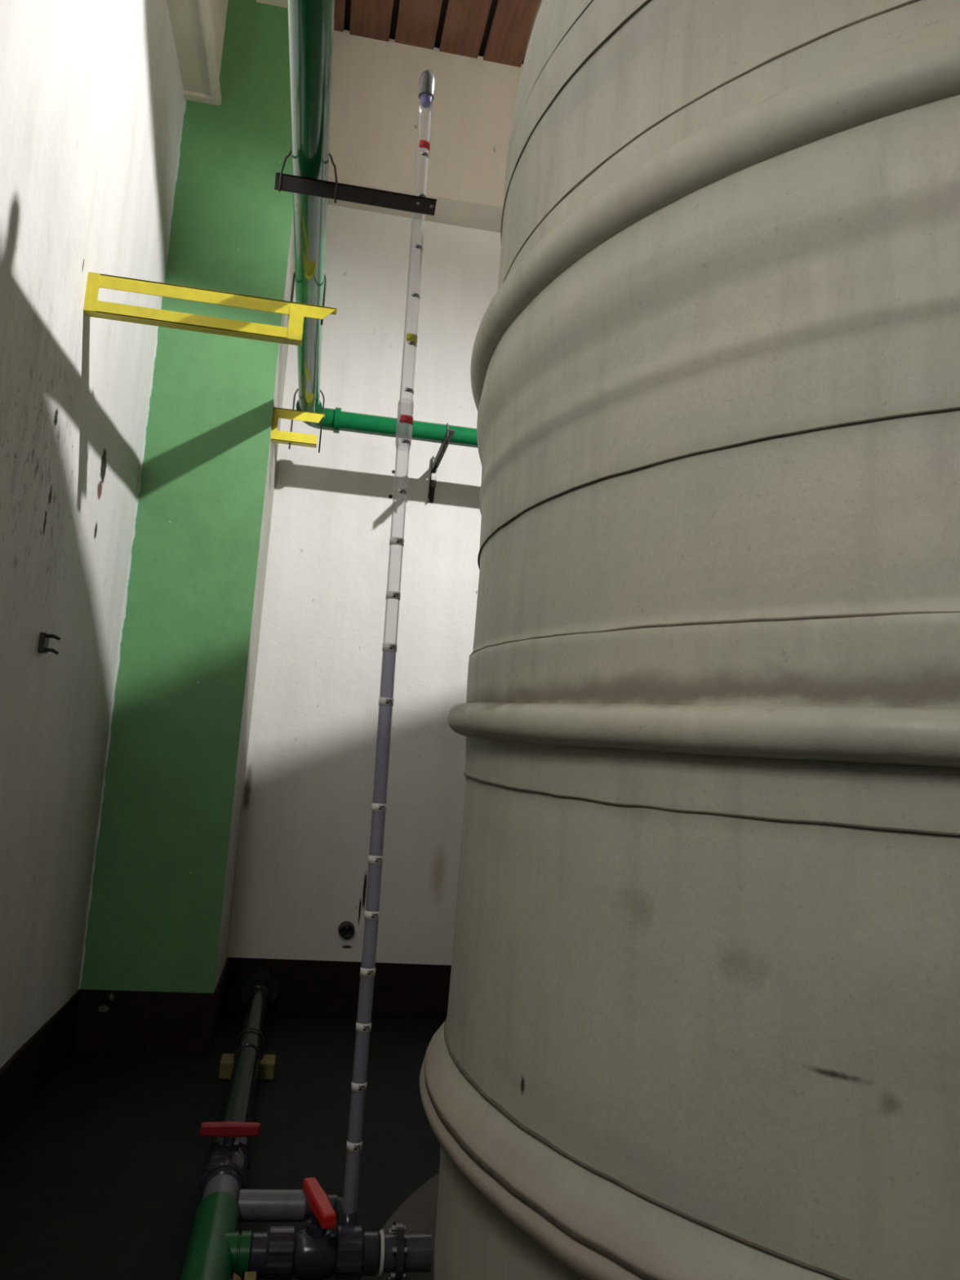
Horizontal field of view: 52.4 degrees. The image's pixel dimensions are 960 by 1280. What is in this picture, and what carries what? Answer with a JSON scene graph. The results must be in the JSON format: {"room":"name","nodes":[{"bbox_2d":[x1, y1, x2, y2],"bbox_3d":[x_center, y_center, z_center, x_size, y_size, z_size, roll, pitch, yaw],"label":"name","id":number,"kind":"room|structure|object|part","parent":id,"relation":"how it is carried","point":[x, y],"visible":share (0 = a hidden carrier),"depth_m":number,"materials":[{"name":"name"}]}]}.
{"room":"water treatment plant","nodes":[
{"label":"water treatment plant","id":0,"kind":"room"},
{"bbox_2d":[0,0,184,1068],"bbox_3d":[-0.728,-1.841,-1.237,0.218,6.210,15.400,5,-8,-10],"label":"wall","id":1,"kind":"structure","parent":0,"point":[92,100],"depth_m":3.75,"materials":[{"name":"paint"}]},
{"bbox_2d":[37,631,60,654],"bbox_3d":[-1.601,0.013,3.597,0.116,0.079,0.056,-3,-10,42],"label":"clamp","id":2,"kind":"object","parent":1,"relation":"attached to","point":[43,642],"visible":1,"depth_m":3.59,"materials":[{"name":"plastic"}]},
{"bbox_3d":[-1.621,0.011,3.615,0.028,0.072,0.060,5,-8,-10],"label":"plate","id":3,"kind":"part","parent":2,"relation":"part of","materials":[{"name":"metal"}]},
{"bbox_2d":[166,0,228,106],"bbox_3d":[-0.270,-4.420,-1.401,0.220,1.092,14.300,5,-8,-10],"label":"beam","id":4,"kind":"structure","parent":1,"relation":"attached to","point":[198,26],"depth_m":5.15,"materials":[{"name":"paint"}]},
{"bbox_2d":[83,271,337,346],"bbox_3d":[-1.058,-1.397,3.895,0.970,0.345,0.051,5,-8,-10],"label":"bracket","id":5,"kind":"object","parent":1,"relation":"attached to","point":[291,335],"visible":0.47,"depth_m":3.85,"materials":[{"name":"yellow metal"}]},
{"bbox_3d":[-1.510,-1.350,3.784,0.055,0.155,0.007,5,-8,-10],"label":"post","id":6,"kind":"part","parent":5,"relation":"part of","materials":[{"name":"yellow metal"}]},
{"bbox_3d":[-0.739,-1.266,3.914,0.057,0.130,0.007,5,-8,-10],"label":"post","id":7,"kind":"part","parent":5,"relation":"part of","materials":[{"name":"yellow metal"}]},
{"bbox_2d":[79,0,295,993],"bbox_3d":[-1.587,-0.958,5.731,0.705,6.210,0.970,5,-8,-10],"label":"column","id":8,"kind":"structure","parent":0,"point":[161,897],"depth_m":5.20,"materials":[{"name":"green paint"}]},
{"bbox_2d":[0,957,229,1146],"bbox_3d":[-0.499,1.106,-1.660,0.686,0.300,15.200,5,-8,-10],"label":"baseboard","id":9,"kind":"structure","parent":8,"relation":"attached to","point":[127,1022],"depth_m":4.83,"materials":[{"name":"red paint"}]},
{"bbox_2d":[256,0,287,8],"bbox_3d":[-1.109,-3.876,5.598,0.310,0.410,0.200,5,-8,-10],"label":"beam","id":10,"kind":"structure","parent":8,"relation":"attached to","point":[283,3],"depth_m":5.62,"materials":[{"name":"paint"}]},
{"bbox_2d":[271,387,324,453],"bbox_3d":[-1.020,-1.255,5.482,0.288,0.388,0.050,5,-8,-10],"label":"bracket","id":11,"kind":"object","parent":8,"relation":"attached to","point":[291,437],"visible":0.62,"depth_m":5.45,"materials":[{"name":"yellow metal"}]},
{"bbox_3d":[-1.149,-1.203,5.453,0.035,0.180,0.047,5,-8,-10],"label":"post","id":12,"kind":"part","parent":11,"relation":"part of","materials":[{"name":"yellow metal"}]},
{"bbox_2d":[0,1009,446,1279],"bbox_3d":[3.825,1.754,-0.954,9.890,0.200,15.600,5,-8,-10],"label":"floor","id":13,"kind":"structure","parent":0,"point":[100,1178],"depth_m":3.80,"materials":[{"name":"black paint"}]},
{"bbox_2d":[232,1271,256,1279],"bbox_3d":[-0.625,1.748,2.559,0.060,0.142,0.060,5,-8,-10],"label":"wedge","id":14,"kind":"object","parent":13,"relation":"on","point":[248,1275],"visible":1,"depth_m":2.58,"materials":[{"name":"brown wood"}]},
{"bbox_2d":[218,1027,275,1079],"bbox_3d":[-1.101,1.961,4.652,0.252,0.216,0.150,5,-8,-10],"label":"support","id":15,"kind":"object","parent":13,"relation":"on","point":[265,1071],"visible":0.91,"depth_m":4.59,"materials":[{"name":"metal"}]},
{"bbox_2d":[220,968,278,1137],"bbox_3d":[-1.085,1.911,4.592,0.210,0.210,2.546,5,-8,-10],"label":"pipe","id":16,"kind":"object","parent":15,"relation":"on","point":[260,989],"visible":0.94,"depth_m":4.42,"materials":[{"name":"grey plastic"}]},
{"bbox_2d":[198,1121,260,1199],"bbox_3d":[-0.832,1.707,3.212,0.192,0.224,0.350,5,-8,-10],"label":"valve","id":17,"kind":"object","parent":16,"relation":"attached to","point":[229,1153],"visible":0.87,"depth_m":3.20,"materials":[{"name":"grey plastic"}]},
{"bbox_2d":[180,1173,251,1279],"bbox_3d":[-0.664,1.642,2.382,0.168,0.128,1.343,5,-8,-10],"label":"pipe tee","id":18,"kind":"object","parent":17,"relation":"attached to","point":[216,1250],"visible":0.91,"depth_m":2.64,"materials":[{"name":"green paint"}]},
{"bbox_2d":[238,1189,351,1226],"bbox_3d":[-0.551,1.723,2.926,0.348,0.086,0.211,5,-8,-10],"label":"pipe","id":19,"kind":"object","parent":18,"relation":"attached to","point":[255,1205],"visible":0.55,"depth_m":2.94,"materials":[{"name":"grey plastic"}]},
{"bbox_2d":[338,70,435,1226],"bbox_3d":[-0.280,-0.089,3.062,0.100,3.717,0.055,5,-8,-10],"label":"gauge","id":20,"kind":"object","parent":19,"relation":"attached to","point":[348,1215],"visible":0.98,"depth_m":3.04,"materials":[{"name":"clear plastic"}]},
{"bbox_2d":[338,1206,359,1226],"bbox_3d":[-0.382,1.703,2.824,0.055,0.095,0.055,5,-8,-10],"label":"socket","id":21,"kind":"object","parent":20,"relation":"attached to","point":[348,1215],"depth_m":2.81,"materials":[{"name":"grey plastic"}]},
{"bbox_2d":[248,1177,379,1279],"bbox_3d":[-0.455,1.654,2.704,0.361,0.224,0.223,2,-8,11],"label":"valve","id":22,"kind":"object","parent":18,"relation":"attached to","point":[315,1252],"visible":0.98,"depth_m":2.66,"materials":[{"name":"grey plastic"}]},
{"bbox_2d":[248,1231,267,1278],"bbox_3d":[-0.603,1.685,2.673,0.055,0.108,0.108,5,-8,-10],"label":"socket","id":23,"kind":"object","parent":22,"relation":"attached to","point":[258,1260],"depth_m":2.63,"materials":[{"name":"grey plastic"}]},
{"bbox_3d":[-0.452,1.608,2.710,0.060,0.087,0.060,5,-8,-10],"label":"stem","id":24,"kind":"part","parent":22,"relation":"part of","materials":[{"name":"grey plastic"}]},
{"bbox_3d":[-0.449,1.565,2.716,0.047,0.044,0.250,7,-8,-22],"label":"handle","id":25,"kind":"part","parent":22,"relation":"part of","materials":[{"name":"red plastic"}]},
{"bbox_2d":[362,1231,379,1276],"bbox_3d":[-0.313,1.712,2.722,0.055,0.108,0.108,5,-8,-10],"label":"socket","id":26,"kind":"object","parent":22,"relation":"attached to","point":[371,1239],"depth_m":2.68,"materials":[{"name":"grey plastic"}]},
{"bbox_2d":[201,1166,243,1196],"bbox_3d":[-0.808,1.724,3.064,0.123,0.123,0.055,5,-8,-10],"label":"socket","id":27,"kind":"object","parent":17,"relation":"attached to","point":[237,1172],"depth_m":3.07,"materials":[{"name":"grey plastic"}]},
{"bbox_3d":[-0.828,1.653,3.220,0.068,0.070,0.068,5,-8,-10],"label":"stem","id":28,"kind":"part","parent":17,"relation":"part of","materials":[{"name":"grey plastic"}]},
{"bbox_3d":[-0.826,1.618,3.224,0.192,0.044,0.038,5,-8,-10],"label":"handle","id":29,"kind":"part","parent":17,"relation":"part of","materials":[{"name":"red plastic"}]},
{"bbox_2d":[360,1173,439,1279],"bbox_3d":[1.484,1.944,2.656,3.698,0.070,3.698,5,-8,-10],"label":"plinth","id":30,"kind":"object","parent":13,"relation":"on","point":[418,1212],"visible":0.1,"depth_m":3.14,"materials":[{"name":"concrete"}]},
{"bbox_2d":[419,0,959,1279],"bbox_3d":[1.630,-0.167,2.941,3.400,4.200,3.402,-2,-9,36],"label":"storage tank","id":31,"kind":"object","parent":13,"relation":"on","point":[702,1022],"visible":1,"depth_m":1.77,"materials":[{"name":"beige plastic"}]},
{"bbox_2d":[377,1221,432,1279],"bbox_3d":[-0.212,1.722,2.740,0.145,0.154,0.154,5,-8,-10],"label":"outlet","id":32,"kind":"object","parent":31,"relation":"attached to","point":[401,1253],"visible":0.89,"depth_m":2.70,"materials":[{"name":"grey plastic"}]},
{"bbox_2d":[226,204,501,964],"bbox_3d":[2.684,-0.551,7.003,9.490,6.330,0.210,5,-8,-10],"label":"wall","id":33,"kind":"structure","parent":0,"point":[302,866],"depth_m":6.22,"materials":[{"name":"paint"}]},
{"bbox_2d":[224,957,451,1016],"bbox_3d":[2.815,2.448,6.559,8.838,0.300,0.038,5,-8,-10],"label":"baseboard","id":34,"kind":"structure","parent":33,"relation":"attached to","point":[304,985],"depth_m":5.92,"materials":[{"name":"red paint"}]},
{"bbox_2d":[337,920,355,938],"bbox_3d":[-0.814,1.773,5.954,0.104,0.104,0.073,5,-8,-10],"label":"pipe stub","id":35,"kind":"object","parent":33,"relation":"attached to","point":[346,929],"visible":1,"depth_m":5.94,"materials":[{"name":"black paint"}]},
{"bbox_2d":[327,29,523,232],"bbox_3d":[3.215,-3.061,7.163,8.848,1.050,0.320,5,-8,-10],"label":"beam","id":36,"kind":"structure","parent":33,"relation":"attached to","point":[375,106],"depth_m":6.39,"materials":[{"name":"paint"}]},
{"bbox_2d":[426,422,454,502],"bbox_3d":[-0.242,-1.128,6.063,0.053,0.376,0.741,5,-8,-10],"label":"wall bracket","id":37,"kind":"object","parent":33,"relation":"attached to","point":[436,461],"visible":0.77,"depth_m":6.32,"materials":[{"name":"metal"}]},
{"bbox_2d":[287,0,477,448],"bbox_3d":[2.614,-1.380,2.074,6.024,0.570,8.799,5,-8,-10],"label":"pipe","id":38,"kind":"object","parent":37,"relation":"attached to","point":[310,22],"visible":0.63,"depth_m":3.31,"materials":[{"name":"green paint"}]},
{"bbox_2d":[274,149,436,215],"bbox_3d":[-0.394,-1.486,3.149,0.514,0.211,0.054,5,-8,-10],"label":"support bar","id":39,"kind":"object","parent":38,"relation":"attached to","point":[335,190],"visible":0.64,"depth_m":3.12,"materials":[{"name":"black paint"}]},
{"bbox_3d":[-0.308,-1.053,6.400,0.049,0.308,0.041,5,-8,-10],"label":"wall leg","id":40,"kind":"part","parent":37,"relation":"part of","materials":[{"name":"metal"}]},
{"bbox_3d":[-0.300,-1.099,6.420,0.034,0.190,0.004,5,-8,-10],"label":"wall plate","id":41,"kind":"part","parent":37,"relation":"part of","materials":[{"name":"metal"}]},
{"bbox_3d":[-0.234,-1.168,6.069,0.043,0.041,0.740,5,-8,-10],"label":"arm","id":42,"kind":"part","parent":37,"relation":"part of","materials":[{"name":"metal"}]},
{"bbox_2d":[333,0,540,67],"bbox_3d":[4.264,-4.580,-0.097,9.890,0.206,15.600,5,-8,-10],"label":"ceiling","id":43,"kind":"structure","parent":0,"point":[498,31],"depth_m":6.24,"materials":[{"name":"brown wood"}]}
]}

